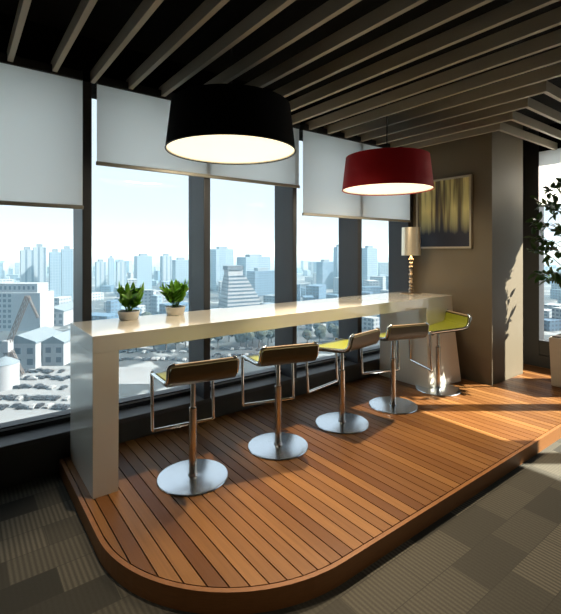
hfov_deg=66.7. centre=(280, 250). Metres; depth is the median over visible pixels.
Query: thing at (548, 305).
building
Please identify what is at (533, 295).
wall
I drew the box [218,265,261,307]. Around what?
stepped building
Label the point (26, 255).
tower
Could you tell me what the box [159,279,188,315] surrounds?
potted plant
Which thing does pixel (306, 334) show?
tree
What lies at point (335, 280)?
building
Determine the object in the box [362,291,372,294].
building
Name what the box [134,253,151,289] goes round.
tower
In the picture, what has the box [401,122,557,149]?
ceiling beam
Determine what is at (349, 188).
diffuser
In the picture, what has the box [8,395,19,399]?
car
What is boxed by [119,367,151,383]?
yard
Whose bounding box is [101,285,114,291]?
building
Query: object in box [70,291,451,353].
countertop
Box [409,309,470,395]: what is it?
bar stool
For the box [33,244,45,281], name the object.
tower
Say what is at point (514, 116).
ceiling beam
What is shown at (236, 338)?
tree
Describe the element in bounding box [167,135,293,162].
diffuser
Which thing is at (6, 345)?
crane
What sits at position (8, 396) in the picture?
car
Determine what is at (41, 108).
roller blind
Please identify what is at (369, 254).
tower
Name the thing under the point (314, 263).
building
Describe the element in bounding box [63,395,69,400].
car
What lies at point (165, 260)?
tower
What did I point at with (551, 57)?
ceiling beam
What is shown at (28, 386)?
car
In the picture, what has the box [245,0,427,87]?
ceiling beam
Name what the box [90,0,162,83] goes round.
ceiling beam
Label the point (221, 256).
tower
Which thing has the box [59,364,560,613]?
deck
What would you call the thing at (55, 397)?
car
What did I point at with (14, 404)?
car
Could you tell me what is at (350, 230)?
window
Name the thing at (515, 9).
ceiling beam
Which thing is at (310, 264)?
building
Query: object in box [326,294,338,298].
building
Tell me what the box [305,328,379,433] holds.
bar stool
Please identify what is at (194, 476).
bar stool
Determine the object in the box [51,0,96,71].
ceiling beam
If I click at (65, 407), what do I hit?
car
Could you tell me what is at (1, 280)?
building
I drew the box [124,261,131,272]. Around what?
building
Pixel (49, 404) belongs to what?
car
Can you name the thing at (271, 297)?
building
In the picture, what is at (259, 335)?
tree
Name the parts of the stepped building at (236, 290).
dark crown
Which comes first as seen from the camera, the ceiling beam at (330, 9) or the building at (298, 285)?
the ceiling beam at (330, 9)
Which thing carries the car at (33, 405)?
on the lot
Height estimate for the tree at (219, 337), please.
12.287 m
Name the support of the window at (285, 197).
in the wall at (26, 463)
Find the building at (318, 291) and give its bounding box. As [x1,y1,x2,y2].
[306,284,325,299]
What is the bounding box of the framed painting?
[416,174,472,248]
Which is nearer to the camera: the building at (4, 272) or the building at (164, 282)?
the building at (164, 282)
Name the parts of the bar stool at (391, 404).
plate, footrest frame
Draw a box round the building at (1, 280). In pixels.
[0,279,13,282]
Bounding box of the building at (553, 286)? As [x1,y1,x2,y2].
[551,281,560,288]
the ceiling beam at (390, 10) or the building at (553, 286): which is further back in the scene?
the building at (553, 286)
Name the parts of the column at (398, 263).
rail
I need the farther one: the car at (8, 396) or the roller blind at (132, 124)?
the car at (8, 396)
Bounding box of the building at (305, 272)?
[303,270,310,275]
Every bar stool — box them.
[150,355,239,495]
[241,341,318,459]
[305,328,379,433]
[360,322,428,413]
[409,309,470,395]
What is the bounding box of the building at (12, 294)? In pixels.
[0,282,53,330]
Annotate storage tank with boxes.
[0,356,19,390]
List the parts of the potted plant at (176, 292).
stem, pot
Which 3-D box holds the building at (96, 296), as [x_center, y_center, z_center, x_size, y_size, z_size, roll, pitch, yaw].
[-232.276,57.100,527.643,13.218,9.000,22.029,0,0,28]
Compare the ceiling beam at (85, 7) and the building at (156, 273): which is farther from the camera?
the building at (156, 273)
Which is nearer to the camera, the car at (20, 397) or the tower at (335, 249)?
the car at (20, 397)
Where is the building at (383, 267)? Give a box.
[378,262,388,275]
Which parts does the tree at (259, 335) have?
crown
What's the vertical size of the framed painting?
0.855 m
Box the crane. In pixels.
[1,295,38,375]
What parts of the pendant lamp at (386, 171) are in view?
cord, lamp shade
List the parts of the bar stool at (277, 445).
plate, footrest frame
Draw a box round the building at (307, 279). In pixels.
[305,277,312,281]
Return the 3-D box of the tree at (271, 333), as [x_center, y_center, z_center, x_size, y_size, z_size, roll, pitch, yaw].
[-6.351,54.483,277.062,9.016,14.235,10.206,0,0,0]
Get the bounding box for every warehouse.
[0,326,61,368]
[41,330,69,365]
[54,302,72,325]
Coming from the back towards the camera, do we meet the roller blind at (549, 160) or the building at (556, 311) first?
the building at (556, 311)
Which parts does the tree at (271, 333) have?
crown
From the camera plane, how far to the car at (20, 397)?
174.82 m
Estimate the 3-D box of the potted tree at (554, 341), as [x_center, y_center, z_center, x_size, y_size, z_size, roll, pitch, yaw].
[3.231,0.315,4.698,1.063,2.369,0.895,0,0,10]
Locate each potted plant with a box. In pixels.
[116,281,143,320]
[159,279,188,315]
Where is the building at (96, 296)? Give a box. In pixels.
[92,292,103,300]
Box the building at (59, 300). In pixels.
[54,296,70,305]
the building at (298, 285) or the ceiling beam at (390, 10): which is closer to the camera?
the ceiling beam at (390, 10)
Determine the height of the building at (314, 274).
22.000 m
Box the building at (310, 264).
[308,262,312,274]
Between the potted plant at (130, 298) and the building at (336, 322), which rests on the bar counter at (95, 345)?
the potted plant at (130, 298)
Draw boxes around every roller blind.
[0,52,83,208]
[96,76,299,187]
[301,124,410,221]
[539,148,560,206]
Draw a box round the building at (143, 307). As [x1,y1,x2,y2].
[133,305,145,312]
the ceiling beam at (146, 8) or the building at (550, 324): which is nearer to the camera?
the ceiling beam at (146, 8)
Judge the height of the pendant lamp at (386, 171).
0.997 m
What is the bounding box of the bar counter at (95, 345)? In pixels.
[70,291,460,498]
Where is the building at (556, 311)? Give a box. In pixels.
[552,307,560,318]
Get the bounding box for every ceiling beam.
[7,0,30,61]
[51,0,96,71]
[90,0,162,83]
[126,0,229,88]
[159,0,295,96]
[204,0,361,84]
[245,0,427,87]
[274,0,493,96]
[289,0,559,111]
[291,7,560,124]
[305,29,560,129]
[324,47,560,133]
[341,63,560,137]
[357,80,560,141]
[372,97,560,144]
[388,111,560,146]
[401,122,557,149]
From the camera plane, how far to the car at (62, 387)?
188.57 m
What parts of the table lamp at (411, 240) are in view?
plate, stem, lamp shade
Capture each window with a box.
[0,81,91,435]
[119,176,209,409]
[210,186,296,389]
[297,218,361,369]
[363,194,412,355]
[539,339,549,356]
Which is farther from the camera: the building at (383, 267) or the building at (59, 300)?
the building at (383, 267)
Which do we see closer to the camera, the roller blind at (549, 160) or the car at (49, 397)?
the roller blind at (549, 160)
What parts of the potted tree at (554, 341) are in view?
planter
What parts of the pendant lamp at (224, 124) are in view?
lamp shade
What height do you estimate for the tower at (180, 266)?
50.400 m
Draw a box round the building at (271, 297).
[263,294,274,302]
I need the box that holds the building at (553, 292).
[550,289,556,298]
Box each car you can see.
[0,404,9,409]
[3,394,14,398]
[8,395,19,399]
[10,403,23,407]
[15,395,24,400]
[15,404,28,409]
[21,384,32,388]
[24,395,32,400]
[27,376,37,379]
[28,403,36,408]
[34,403,44,408]
[37,385,48,388]
[43,402,54,407]
[44,395,54,399]
[51,395,60,400]
[56,404,65,409]
[59,385,67,389]
[62,404,69,409]
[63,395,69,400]
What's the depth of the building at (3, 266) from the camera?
993.35 m
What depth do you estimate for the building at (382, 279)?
648.76 m
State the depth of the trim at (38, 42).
3.22 m
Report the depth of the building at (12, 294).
326.14 m
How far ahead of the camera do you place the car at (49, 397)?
175.42 m
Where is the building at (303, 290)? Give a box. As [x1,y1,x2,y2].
[301,287,305,296]
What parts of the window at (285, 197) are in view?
rail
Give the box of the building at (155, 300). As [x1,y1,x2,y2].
[150,295,161,314]
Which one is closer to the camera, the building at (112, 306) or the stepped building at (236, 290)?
the building at (112, 306)
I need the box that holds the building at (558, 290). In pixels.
[557,289,560,302]
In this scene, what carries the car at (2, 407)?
on the lot
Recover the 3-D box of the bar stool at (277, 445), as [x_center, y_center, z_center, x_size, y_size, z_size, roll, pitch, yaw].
[-0.015,1.083,3.260,0.467,0.835,0.493,0,0,-22]
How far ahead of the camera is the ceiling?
3.10 m
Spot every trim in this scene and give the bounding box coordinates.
[0,12,377,140]
[0,352,379,451]
[539,123,560,151]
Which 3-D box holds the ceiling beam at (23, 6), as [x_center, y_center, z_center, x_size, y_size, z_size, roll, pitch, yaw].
[2.003,-1.302,2.535,5.723,0.085,5.213,0,0,-37]
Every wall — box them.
[0,361,379,488]
[413,121,522,384]
[523,129,543,365]
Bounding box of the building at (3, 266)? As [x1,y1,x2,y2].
[0,263,9,276]
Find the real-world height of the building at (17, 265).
33.000 m
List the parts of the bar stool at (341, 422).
plate, footrest frame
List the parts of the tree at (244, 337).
crown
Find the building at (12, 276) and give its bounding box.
[6,274,19,278]
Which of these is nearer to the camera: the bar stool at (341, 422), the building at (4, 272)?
the bar stool at (341, 422)
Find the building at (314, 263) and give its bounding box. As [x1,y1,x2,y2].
[313,262,315,272]
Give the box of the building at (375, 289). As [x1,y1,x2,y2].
[362,286,381,293]
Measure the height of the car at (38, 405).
1.500 m
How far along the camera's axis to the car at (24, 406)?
164.87 m
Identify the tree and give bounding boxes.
[140,311,151,315]
[213,336,223,346]
[234,334,240,345]
[238,332,254,349]
[254,330,267,347]
[265,329,274,345]
[302,329,310,342]
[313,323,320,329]
[314,326,325,342]
[327,323,334,337]
[331,325,338,338]
[523,178,560,387]
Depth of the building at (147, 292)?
425.67 m
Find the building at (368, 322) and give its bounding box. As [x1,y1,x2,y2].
[362,316,379,329]
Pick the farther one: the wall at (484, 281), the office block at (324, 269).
the office block at (324, 269)
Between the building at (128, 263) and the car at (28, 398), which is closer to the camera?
the car at (28, 398)
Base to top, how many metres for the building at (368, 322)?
9.000 m
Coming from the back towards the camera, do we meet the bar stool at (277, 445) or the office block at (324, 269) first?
the office block at (324, 269)
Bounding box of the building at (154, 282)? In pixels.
[152,280,157,285]
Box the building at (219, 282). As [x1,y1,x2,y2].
[218,281,221,297]
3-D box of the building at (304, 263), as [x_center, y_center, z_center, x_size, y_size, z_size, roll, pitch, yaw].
[71.298,45.100,1226.887,22.211,33.000,13.327,0,0,-33]
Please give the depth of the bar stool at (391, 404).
4.06 m
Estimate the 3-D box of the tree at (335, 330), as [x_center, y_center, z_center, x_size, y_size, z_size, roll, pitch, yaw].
[37.732,55.987,287.076,7.110,11.226,8.049,0,0,-6]
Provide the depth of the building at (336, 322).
331.68 m
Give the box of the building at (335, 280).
[333,277,338,292]
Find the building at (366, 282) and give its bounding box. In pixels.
[364,280,379,286]
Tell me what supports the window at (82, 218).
in the wall at (26, 463)
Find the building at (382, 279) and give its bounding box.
[370,276,385,289]
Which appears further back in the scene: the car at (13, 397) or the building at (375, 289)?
the building at (375, 289)
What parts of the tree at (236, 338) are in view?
crown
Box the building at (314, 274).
[313,273,315,283]
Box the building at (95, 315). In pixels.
[92,312,118,319]
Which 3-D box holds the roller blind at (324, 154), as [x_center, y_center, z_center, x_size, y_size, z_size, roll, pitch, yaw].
[0.945,-0.837,4.970,1.817,0.947,0.064,0,0,-37]
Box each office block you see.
[247,267,274,295]
[316,259,333,288]
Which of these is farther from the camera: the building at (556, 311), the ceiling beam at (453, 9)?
the building at (556, 311)
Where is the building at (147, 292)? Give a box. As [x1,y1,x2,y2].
[142,289,155,311]
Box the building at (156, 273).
[154,271,159,281]
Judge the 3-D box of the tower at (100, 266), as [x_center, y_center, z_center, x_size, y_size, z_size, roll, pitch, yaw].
[-275.526,37.546,652.417,14.054,48.109,8.365,0,0,-37]
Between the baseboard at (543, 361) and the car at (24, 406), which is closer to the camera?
the baseboard at (543, 361)
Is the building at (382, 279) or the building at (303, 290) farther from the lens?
the building at (382, 279)
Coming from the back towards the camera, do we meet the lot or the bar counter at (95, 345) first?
the lot
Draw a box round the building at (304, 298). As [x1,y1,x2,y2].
[302,296,313,300]
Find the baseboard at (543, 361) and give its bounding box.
[538,355,550,368]
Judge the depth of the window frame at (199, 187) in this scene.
3.79 m
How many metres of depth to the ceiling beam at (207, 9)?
2.59 m
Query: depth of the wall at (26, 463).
3.45 m
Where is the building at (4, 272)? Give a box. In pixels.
[2,270,6,278]
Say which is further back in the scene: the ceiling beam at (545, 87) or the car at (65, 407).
the car at (65, 407)
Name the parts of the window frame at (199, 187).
rail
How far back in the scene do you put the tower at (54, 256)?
500.71 m
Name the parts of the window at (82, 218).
rail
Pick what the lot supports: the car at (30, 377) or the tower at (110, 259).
the car at (30, 377)
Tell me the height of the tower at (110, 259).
53.904 m
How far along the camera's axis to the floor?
2.19 m
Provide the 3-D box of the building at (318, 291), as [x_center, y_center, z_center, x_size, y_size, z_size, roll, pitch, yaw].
[40.814,50.600,486.820,15.332,22.000,25.554,0,0,25]
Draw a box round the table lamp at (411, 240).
[400,227,420,293]
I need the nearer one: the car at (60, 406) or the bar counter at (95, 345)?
the bar counter at (95, 345)
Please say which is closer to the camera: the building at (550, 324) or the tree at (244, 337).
the tree at (244, 337)
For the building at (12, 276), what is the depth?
922.97 m
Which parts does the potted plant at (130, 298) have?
pot, stem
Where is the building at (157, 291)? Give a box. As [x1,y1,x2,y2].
[156,290,164,302]
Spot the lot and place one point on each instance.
(8, 414)
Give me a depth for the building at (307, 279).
841.61 m
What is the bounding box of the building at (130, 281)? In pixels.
[127,278,136,286]
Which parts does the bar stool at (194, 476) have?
plate, footrest frame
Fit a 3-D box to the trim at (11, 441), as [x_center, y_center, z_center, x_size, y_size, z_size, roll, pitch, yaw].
[-1.441,1.333,3.401,7.817,0.035,0.360,0,0,-37]
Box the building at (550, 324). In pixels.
[544,318,560,330]
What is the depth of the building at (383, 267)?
1010.60 m
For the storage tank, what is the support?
on the lot
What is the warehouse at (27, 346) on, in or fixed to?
on the lot
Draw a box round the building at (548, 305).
[544,303,560,308]
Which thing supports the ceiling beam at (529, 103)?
attached to the trim at (38, 42)
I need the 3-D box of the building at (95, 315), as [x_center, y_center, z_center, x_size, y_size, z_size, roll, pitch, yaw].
[-140.286,55.600,331.644,25.398,12.000,15.239,0,0,16]
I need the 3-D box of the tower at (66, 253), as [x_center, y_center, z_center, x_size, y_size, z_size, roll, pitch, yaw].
[-262.246,27.885,523.531,12.296,67.430,7.319,0,0,-37]
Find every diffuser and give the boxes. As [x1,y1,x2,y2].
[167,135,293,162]
[344,183,432,193]
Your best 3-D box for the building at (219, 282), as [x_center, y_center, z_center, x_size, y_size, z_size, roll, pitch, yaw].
[-68.382,50.600,548.602,20.998,22.000,12.599,0,0,-19]
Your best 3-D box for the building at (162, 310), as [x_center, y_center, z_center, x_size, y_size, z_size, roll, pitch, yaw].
[-91.694,53.600,369.294,13.302,16.000,22.170,0,0,37]
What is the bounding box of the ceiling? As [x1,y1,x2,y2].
[0,0,560,129]
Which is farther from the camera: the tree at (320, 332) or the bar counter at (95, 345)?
the tree at (320, 332)
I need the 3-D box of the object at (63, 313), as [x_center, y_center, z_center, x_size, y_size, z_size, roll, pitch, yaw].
[-187.653,53.849,367.729,22.413,15.502,41.000,0,0,0]
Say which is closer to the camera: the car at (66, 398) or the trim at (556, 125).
the trim at (556, 125)
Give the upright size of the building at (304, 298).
12.000 m
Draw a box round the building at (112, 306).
[106,299,120,312]
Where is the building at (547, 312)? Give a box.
[544,309,551,317]
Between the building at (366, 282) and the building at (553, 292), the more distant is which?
the building at (366, 282)
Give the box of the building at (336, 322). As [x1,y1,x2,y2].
[326,320,338,328]
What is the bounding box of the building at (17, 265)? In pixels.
[15,263,19,273]
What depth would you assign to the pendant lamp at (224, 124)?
2.83 m
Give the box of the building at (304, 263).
[301,260,309,271]
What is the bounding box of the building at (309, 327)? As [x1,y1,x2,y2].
[305,323,314,330]
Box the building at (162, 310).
[159,302,188,313]
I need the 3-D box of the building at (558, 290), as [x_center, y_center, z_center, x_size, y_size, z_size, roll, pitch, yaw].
[330.759,53.600,496.133,8.201,16.000,13.669,0,0,1]
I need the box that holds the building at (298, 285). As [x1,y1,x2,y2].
[297,284,300,300]
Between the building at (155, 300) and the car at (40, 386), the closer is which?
the car at (40, 386)
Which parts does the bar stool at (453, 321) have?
plate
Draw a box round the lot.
[0,366,69,422]
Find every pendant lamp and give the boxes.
[165,32,295,164]
[342,88,434,195]
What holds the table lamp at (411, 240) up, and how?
on the bar counter at (95, 345)
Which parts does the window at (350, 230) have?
rail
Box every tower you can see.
[20,247,33,281]
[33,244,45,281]
[49,249,60,296]
[61,246,72,300]
[95,259,105,290]
[108,255,113,284]
[116,259,125,286]
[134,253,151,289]
[160,253,171,289]
[172,257,188,286]
[210,246,233,289]
[237,254,269,276]
[333,245,338,277]
[362,246,376,285]
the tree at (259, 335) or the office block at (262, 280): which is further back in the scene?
the office block at (262, 280)
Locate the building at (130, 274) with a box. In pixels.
[128,272,132,278]
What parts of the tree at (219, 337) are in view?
crown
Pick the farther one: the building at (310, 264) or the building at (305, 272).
the building at (310, 264)
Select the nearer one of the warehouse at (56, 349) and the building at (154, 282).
the warehouse at (56, 349)
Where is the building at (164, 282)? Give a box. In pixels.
[161,281,179,298]
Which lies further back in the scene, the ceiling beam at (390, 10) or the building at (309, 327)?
the building at (309, 327)
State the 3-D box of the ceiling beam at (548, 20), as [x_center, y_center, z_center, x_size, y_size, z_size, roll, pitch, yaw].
[2.281,-1.302,4.142,3.338,0.085,2.990,0,0,-37]
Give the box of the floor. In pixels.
[0,438,560,613]

